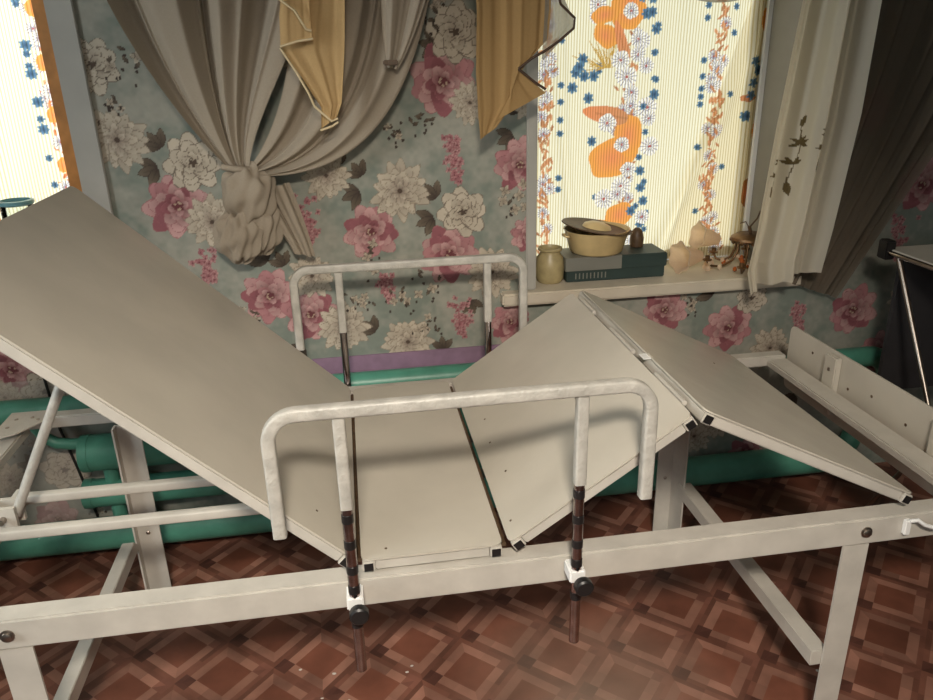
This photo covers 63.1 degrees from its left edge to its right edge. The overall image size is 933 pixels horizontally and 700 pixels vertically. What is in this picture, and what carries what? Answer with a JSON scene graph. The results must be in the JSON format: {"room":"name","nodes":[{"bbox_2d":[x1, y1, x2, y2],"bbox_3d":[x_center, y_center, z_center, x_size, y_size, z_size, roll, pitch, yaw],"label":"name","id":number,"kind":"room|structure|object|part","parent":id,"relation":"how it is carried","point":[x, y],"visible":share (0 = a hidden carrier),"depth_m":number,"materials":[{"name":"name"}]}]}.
{"room":"bedroom","nodes":[
{"label":"bedroom","id":0,"kind":"room"},
{"bbox_2d":[0,0,932,524],"bbox_3d":[-0.167,-0.711,2.444,5.050,2.650,0.338,-5,22,-8],"label":"wall","id":1,"kind":"structure","parent":0,"point":[424,183],"depth_m":2.39,"materials":[{"name":"paper"}]},
{"bbox_2d":[0,397,50,425],"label":"pipe","id":2,"kind":"object","parent":1,"relation":"in","point":[7,407],"depth_m":2.30,"materials":[{"name":"green metal"}]},
{"bbox_2d":[31,0,81,191],"bbox_3d":[-1.635,-0.843,2.160,0.995,1.530,0.250,-5,22,-8],"label":"window","id":3,"kind":"structure","parent":1,"relation":"in","point":[38,8],"depth_m":2.15,"materials":[{"name":"orange wood"}]},
{"bbox_2d":[0,0,69,219],"bbox_3d":[-1.586,-0.701,2.279,0.801,1.086,0.028,-5,22,-8],"label":"cloth","id":4,"kind":"object","parent":3,"relation":"attached to","point":[32,163],"visible":0.38,"depth_m":2.32,"materials":[{"name":"fabric"}]},
{"bbox_2d":[0,528,134,560],"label":"pipe","id":5,"kind":"object","parent":1,"relation":"in","point":[108,539],"depth_m":2.45,"materials":[{"name":"green metal"}]},
{"bbox_2d":[43,378,98,516],"bbox_3d":[-1.278,0.347,2.474,0.079,0.690,0.009,-5,22,-8],"label":"cable","id":6,"kind":"object","parent":1,"relation":"attached to","point":[44,380],"visible":0.42,"depth_m":2.47,"materials":[{"name":"black plastic"}]},
{"bbox_2d":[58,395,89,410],"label":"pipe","id":7,"kind":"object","parent":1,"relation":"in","point":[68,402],"depth_m":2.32,"materials":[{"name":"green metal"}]},
{"bbox_2d":[43,0,113,214],"bbox_3d":[-1.079,-0.783,2.070,0.072,1.700,0.012,-5,22,-8],"label":"window frame","id":8,"kind":"structure","parent":1,"relation":"attached to","point":[60,14],"depth_m":2.10,"materials":[{"name":"white wood"}]},
{"bbox_2d":[46,433,121,486],"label":"pipe","id":9,"kind":"object","parent":1,"relation":"in","point":[95,452],"depth_m":2.36,"materials":[{"name":"green metal"}]},
{"bbox_2d":[81,495,128,516],"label":"pipe","id":10,"kind":"object","parent":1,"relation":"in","point":[118,503],"depth_m":2.42,"materials":[{"name":"green metal"}]},
{"bbox_2d":[142,440,178,465],"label":"pipe","id":11,"kind":"object","parent":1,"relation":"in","point":[153,455],"depth_m":2.38,"materials":[{"name":"green metal"}]},
{"bbox_2d":[149,470,198,479],"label":"pipe","id":12,"kind":"object","parent":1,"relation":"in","point":[181,473],"depth_m":2.46,"materials":[{"name":"green metal"}]},
{"bbox_2d":[153,486,227,500],"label":"pipe","id":13,"kind":"object","parent":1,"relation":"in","point":[210,490],"depth_m":2.46,"materials":[{"name":"green metal"}]},
{"bbox_2d":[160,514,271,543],"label":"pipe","id":14,"kind":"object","parent":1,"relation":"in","point":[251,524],"depth_m":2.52,"materials":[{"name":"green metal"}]},
{"bbox_2d":[312,344,499,373],"bbox_3d":[-0.147,0.080,2.565,0.720,0.168,0.006,-5,22,-8],"label":"trim","id":15,"kind":"structure","parent":1,"relation":"attached to","point":[408,359],"depth_m":2.53,"materials":[{"name":"purple paint"}]},
{"bbox_2d":[350,362,475,385],"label":"pipe","id":16,"kind":"object","parent":1,"relation":"in","point":[450,370],"depth_m":2.47,"materials":[{"name":"green metal"}]},
{"bbox_2d":[526,51,537,289],"bbox_3d":[0.194,-0.938,2.224,0.033,1.584,0.014,-5,22,-8],"label":"trim","id":17,"kind":"structure","parent":1,"relation":"attached to","point":[532,66],"depth_m":2.38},
{"bbox_2d":[593,465,638,496],"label":"pipe","id":18,"kind":"object","parent":1,"relation":"in","point":[628,483],"depth_m":2.71,"materials":[{"name":"green metal"}]},
{"bbox_2d":[500,256,801,306],"bbox_3d":[0.615,-0.253,2.682,1.052,0.042,0.300,-5,22,-8],"label":"windowsill","id":19,"kind":"structure","parent":1,"relation":"attached to","point":[696,279],"depth_m":2.56,"materials":[{"name":"beige paint"}]},
{"bbox_2d":[536,244,563,283],"bbox_3d":[0.283,-0.291,2.579,0.098,0.118,0.098,-5,22,-8],"label":"jar","id":20,"kind":"object","parent":19,"relation":"on","point":[549,262],"visible":0.99,"depth_m":2.55,"materials":[{"name":"beige ceramic"}]},
{"bbox_2d":[560,243,666,281],"bbox_3d":[0.499,-0.304,2.643,0.358,0.086,0.141,-5,22,-8],"label":"radio","id":21,"kind":"object","parent":19,"relation":"on","point":[649,260],"visible":0.88,"depth_m":2.58,"materials":[{"name":"black plastic"}]},
{"bbox_2d":[575,272,605,278],"bbox_3d":[0.421,-0.253,2.579,0.108,0.020,0.001,-5,22,-8],"label":"print","id":22,"kind":"object","parent":21,"relation":"attached to","point":[578,275],"depth_m":2.58},
{"bbox_2d":[562,217,632,256],"bbox_3d":[0.444,-0.391,2.600,0.244,0.108,0.244,-5,22,-8],"label":"enamel pot","id":23,"kind":"object","parent":21,"relation":"on","point":[588,237],"visible":1,"depth_m":2.54,"materials":[{"name":"yellow metal"}]},
{"bbox_3d":[0.444,-0.420,2.589,0.241,0.045,0.244,-5,22,-8],"label":"lid","id":24,"kind":"part","parent":23,"relation":"part of","materials":[{"name":"brown metal"}]},
{"bbox_3d":[0.498,-0.322,2.636,0.357,0.047,0.140,-5,22,-8],"label":"box lid","id":25,"kind":"part","parent":21,"relation":"part of","materials":[{"name":"grey plastic"}]},
{"bbox_2d":[630,227,643,247],"bbox_3d":[0.597,-0.396,2.662,0.048,0.066,0.048,-5,22,-8],"label":"vase","id":26,"kind":"object","parent":21,"relation":"on","point":[637,238],"visible":0.99,"depth_m":2.65,"materials":[{"name":"brown ceramic"}]},
{"bbox_2d":[669,241,703,273],"bbox_3d":[0.776,-0.323,2.639,0.111,0.120,0.104,-5,22,-8],"label":"seashell","id":27,"kind":"object","parent":19,"relation":"on","point":[682,257],"visible":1,"depth_m":2.66,"materials":[{"name":"beige"}]},
{"bbox_2d":[689,211,760,273],"bbox_3d":[0.950,-0.383,2.663,0.277,0.206,0.352,-21,29,-40],"label":"figurine","id":28,"kind":"object","parent":19,"relation":"on","point":[748,237],"depth_m":2.69,"materials":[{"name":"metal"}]},
{"bbox_3d":[0.860,-0.409,2.713,0.101,0.107,0.108,-5,22,-8],"label":"lamp shade","id":29,"kind":"part","parent":28,"relation":"part of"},
{"bbox_3d":[0.893,-0.330,2.666,0.145,0.083,0.031,-9,23,-18],"label":"arm","id":30,"kind":"part","parent":28,"relation":"part of","materials":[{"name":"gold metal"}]},
{"bbox_3d":[0.924,-0.358,2.736,0.095,0.083,0.031,8,23,23],"label":"arm","id":31,"kind":"part","parent":28,"relation":"part of","materials":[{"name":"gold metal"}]},
{"bbox_3d":[0.947,-0.304,2.596,0.098,0.083,0.131,-5,22,-8],"label":"arm","id":32,"kind":"part","parent":28,"relation":"part of","materials":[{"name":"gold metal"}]},
{"bbox_3d":[1.014,-0.371,2.764,0.031,0.082,0.064,8,23,23],"label":"arm","id":33,"kind":"part","parent":28,"relation":"part of","materials":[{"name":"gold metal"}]},
{"bbox_2d":[699,0,736,2],"bbox_3d":[0.778,-1.139,2.284,0.500,0.170,0.040,-5,22,-8],"label":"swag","id":34,"kind":"object","parent":1,"relation":"hanging from","point":[714,1],"visible":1,"depth_m":2.33},
{"bbox_2d":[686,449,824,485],"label":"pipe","id":35,"kind":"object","parent":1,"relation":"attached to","point":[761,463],"depth_m":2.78,"materials":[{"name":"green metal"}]},
{"bbox_2d":[740,0,773,255],"bbox_3d":[0.590,-1.044,2.540,0.857,1.535,0.100,-5,22,-8],"label":"window","id":36,"kind":"structure","parent":1,"relation":"in","point":[770,4],"depth_m":2.65,"materials":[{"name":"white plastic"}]},
{"bbox_2d":[536,0,767,258],"bbox_3d":[0.600,-0.851,2.587,0.846,1.131,0.040,-5,22,-8],"label":"cloth","id":37,"kind":"object","parent":36,"relation":"attached to","point":[646,110],"visible":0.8,"depth_m":2.62,"materials":[{"name":"fabric"}]},
{"bbox_2d":[835,346,881,373],"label":"pipe","id":38,"kind":"object","parent":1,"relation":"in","point":[866,355],"depth_m":2.70,"materials":[{"name":"green metal"}]},
{"bbox_3d":[0.454,-1.163,2.090,3.150,0.032,0.183,-5,22,-8],"label":"curtain rod","id":39,"kind":"object","parent":1,"relation":"attached to","visible":0},
{"bbox_2d":[107,0,428,264],"bbox_3d":[-0.505,-0.673,2.129,0.898,0.869,0.160,-5,22,-8],"label":"drape","id":40,"kind":"object","parent":39,"relation":"hanging from","point":[219,63],"visible":0.96,"depth_m":2.09,"materials":[{"name":"beige fabric"}]},
{"bbox_2d":[279,0,344,130],"bbox_3d":[-0.399,-0.823,1.973,0.180,0.494,0.050,-5,22,-8],"label":"swag","id":41,"kind":"object","parent":39,"relation":"hanging from","point":[312,32],"visible":1,"depth_m":2.00},
{"bbox_2d":[476,0,575,139],"bbox_3d":[0.158,-0.850,2.059,0.279,0.532,0.028,-2,21,-2],"label":"swag","id":42,"kind":"object","parent":39,"relation":"hanging from","point":[509,34],"visible":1,"depth_m":2.07},
{"bbox_2d":[747,0,881,294],"bbox_3d":[1.082,-0.694,2.332,0.393,1.051,0.078,-5,22,-8],"label":"sheer curtain","id":43,"kind":"object","parent":39,"relation":"hanging from","point":[821,108],"visible":1,"depth_m":2.34,"materials":[{"name":"beige fabric"}]},
{"bbox_2d":[792,0,932,297],"bbox_3d":[1.462,-0.722,2.485,0.797,1.127,0.056,-5,22,-8],"label":"curtain","id":44,"kind":"object","parent":39,"relation":"hanging from","point":[893,144],"visible":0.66,"depth_m":2.48,"materials":[{"name":"grey fabric"}]},
{"bbox_3d":[-1.602,-0.118,2.359,1.100,0.042,0.300,-5,22,-8],"label":"trim","id":45,"kind":"structure","parent":1,"relation":"attached to","visible":0},
{"bbox_2d":[0,197,34,218],"bbox_3d":[-1.344,-0.303,2.326,0.100,0.313,0.100,-5,22,-8],"label":"glass jar","id":46,"kind":"object","parent":45,"relation":"on","point":[19,201],"visible":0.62,"depth_m":2.25,"materials":[{"name":"teal glass"}]},
{"bbox_2d":[0,462,932,699],"bbox_3d":[0.263,1.481,0.591,5.350,0.100,5.450,-5,22,-8],"label":"floor","id":47,"kind":"structure","parent":0,"point":[695,631],"depth_m":2.18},
{"bbox_2d":[0,186,932,699],"bbox_3d":[-0.053,0.246,1.901,2.377,1.260,1.031,-5,22,-8],"label":"bed","id":48,"kind":"object","parent":47,"relation":"on","point":[387,477],"visible":1,"depth_m":1.64,"materials":[{"name":"white paint"}]},
{"bbox_3d":[-1.196,0.369,1.771,0.055,0.028,0.803,-5,22,-8],"label":"rail","id":49,"kind":"part","parent":48,"relation":"part of","materials":[{"name":"white metal"}]},
{"bbox_3d":[-1.226,0.207,2.093,0.110,0.004,0.170,-5,22,-8],"label":"gusset plate","id":50,"kind":"part","parent":48,"relation":"part of","materials":[{"name":"white paint"}]},
{"bbox_3d":[-0.839,0.796,1.535,0.060,0.530,0.045,-5,22,-8],"label":"leg","id":51,"kind":"part","parent":48,"relation":"part of","materials":[{"name":"white paint"}]},
{"bbox_3d":[-0.956,0.489,2.249,0.068,0.586,0.032,-5,22,-8],"label":"leg","id":52,"kind":"part","parent":48,"relation":"part of","materials":[{"name":"white paint"}]},
{"bbox_3d":[-0.617,0.007,1.706,0.660,0.634,0.836,-5,22,-8],"label":"frame","id":53,"kind":"part","parent":48,"relation":"part of","materials":[{"name":"white paint"}]},
{"bbox_3d":[-0.608,-0.004,1.703,0.652,0.626,0.830,-5,22,-8],"label":"backrest","id":54,"kind":"part","parent":48,"relation":"part of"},
{"bbox_3d":[-0.367,-0.139,2.214,0.022,0.182,0.023,-5,22,-8],"label":"post","id":55,"kind":"part","parent":48,"relation":"part of","materials":[{"name":"white metal"}]},
{"bbox_3d":[-0.219,0.200,1.340,0.022,0.182,0.023,-5,22,-8],"label":"post","id":56,"kind":"part","parent":48,"relation":"part of","materials":[{"name":"white metal"}]},
{"bbox_3d":[-0.202,0.494,1.429,0.037,0.037,0.031,-5,22,-8],"label":"clamp knob","id":57,"kind":"part","parent":48,"relation":"part of","materials":[{"name":"black plastic"}]},
{"bbox_3d":[-0.134,0.116,2.313,2.352,0.035,0.044,-5,22,-8],"label":"long rail","id":58,"kind":"part","parent":48,"relation":"part of","materials":[{"name":"white metal"}]},
{"bbox_3d":[-0.161,-0.145,2.246,0.696,0.251,0.024,-5,22,-8],"label":"guard rail","id":59,"kind":"part","parent":48,"relation":"part of","materials":[{"name":"white metal"}]},
{"bbox_3d":[-0.131,0.253,1.883,0.282,0.004,0.830,-5,22,-8],"label":"seat","id":60,"kind":"part","parent":48,"relation":"part of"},
{"bbox_3d":[-0.131,0.266,1.889,0.278,0.023,0.836,-5,22,-8],"label":"frame","id":61,"kind":"part","parent":48,"relation":"part of","materials":[{"name":"white paint"}]},
{"bbox_3d":[0.001,0.192,1.374,0.712,0.251,0.024,-5,22,-8],"label":"guard rail","id":62,"kind":"part","parent":48,"relation":"part of","materials":[{"name":"white metal"}]},
{"bbox_3d":[0.000,0.452,1.543,2.352,0.065,0.050,-5,22,-8],"label":"long rail","id":63,"kind":"part","parent":48,"relation":"part of","materials":[{"name":"white metal"}]},
{"bbox_3d":[0.063,-0.173,2.273,0.022,0.182,0.023,-5,22,-8],"label":"post","id":64,"kind":"part","parent":48,"relation":"part of","materials":[{"name":"white metal"}]},
{"bbox_3d":[0.211,0.166,1.399,0.022,0.182,0.023,-5,22,-8],"label":"post","id":65,"kind":"part","parent":48,"relation":"part of","materials":[{"name":"white metal"}]},
{"bbox_3d":[0.228,0.460,1.489,0.037,0.037,0.031,-5,22,-8],"label":"clamp knob","id":66,"kind":"part","parent":48,"relation":"part of","materials":[{"name":"black plastic"}]},
{"bbox_3d":[0.207,0.120,1.889,0.373,0.263,0.836,-5,22,-8],"label":"frame","id":67,"kind":"part","parent":48,"relation":"part of","materials":[{"name":"white paint"}]},
{"bbox_3d":[0.660,0.374,2.442,0.055,0.586,0.097,-5,22,-8],"label":"leg","id":68,"kind":"part","parent":48,"relation":"part of","materials":[{"name":"white paint"}]},
{"bbox_3d":[0.647,0.081,1.948,0.507,0.270,0.836,-5,22,-8],"label":"frame","id":69,"kind":"part","parent":48,"relation":"part of","materials":[{"name":"white paint"}]},
{"bbox_3d":[0.850,0.663,1.769,0.060,0.530,0.045,-5,22,-8],"label":"leg","id":70,"kind":"part","parent":48,"relation":"part of","materials":[{"name":"white paint"}]},
{"bbox_3d":[1.061,0.181,2.081,0.066,0.023,0.802,-5,22,-8],"label":"rail","id":71,"kind":"part","parent":48,"relation":"part of","materials":[{"name":"white metal"}]},
{"bbox_2d":[865,238,932,505],"bbox_3d":[1.721,0.199,2.304,0.719,0.978,0.693,-5,22,-8],"label":"folding table","id":72,"kind":"object","parent":47,"relation":"on","point":[906,359],"visible":0.83,"depth_m":2.46,"materials":[{"name":"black metal"}]},
{"bbox_3d":[1.411,0.243,2.266,0.016,0.937,0.534,-5,22,-8],"label":"leg","id":73,"kind":"part","parent":72,"relation":"part of","materials":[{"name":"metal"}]},
{"bbox_3d":[1.683,-0.107,2.515,0.630,0.470,0.015,-5,22,-8],"label":"hanging panel","id":74,"kind":"part","parent":72,"relation":"part of","materials":[{"name":"fabric"}]},
{"bbox_3d":[1.391,0.245,2.263,0.016,0.937,0.574,-5,22,-8],"label":"leg","id":75,"kind":"part","parent":72,"relation":"part of","materials":[{"name":"metal"}]}
]}

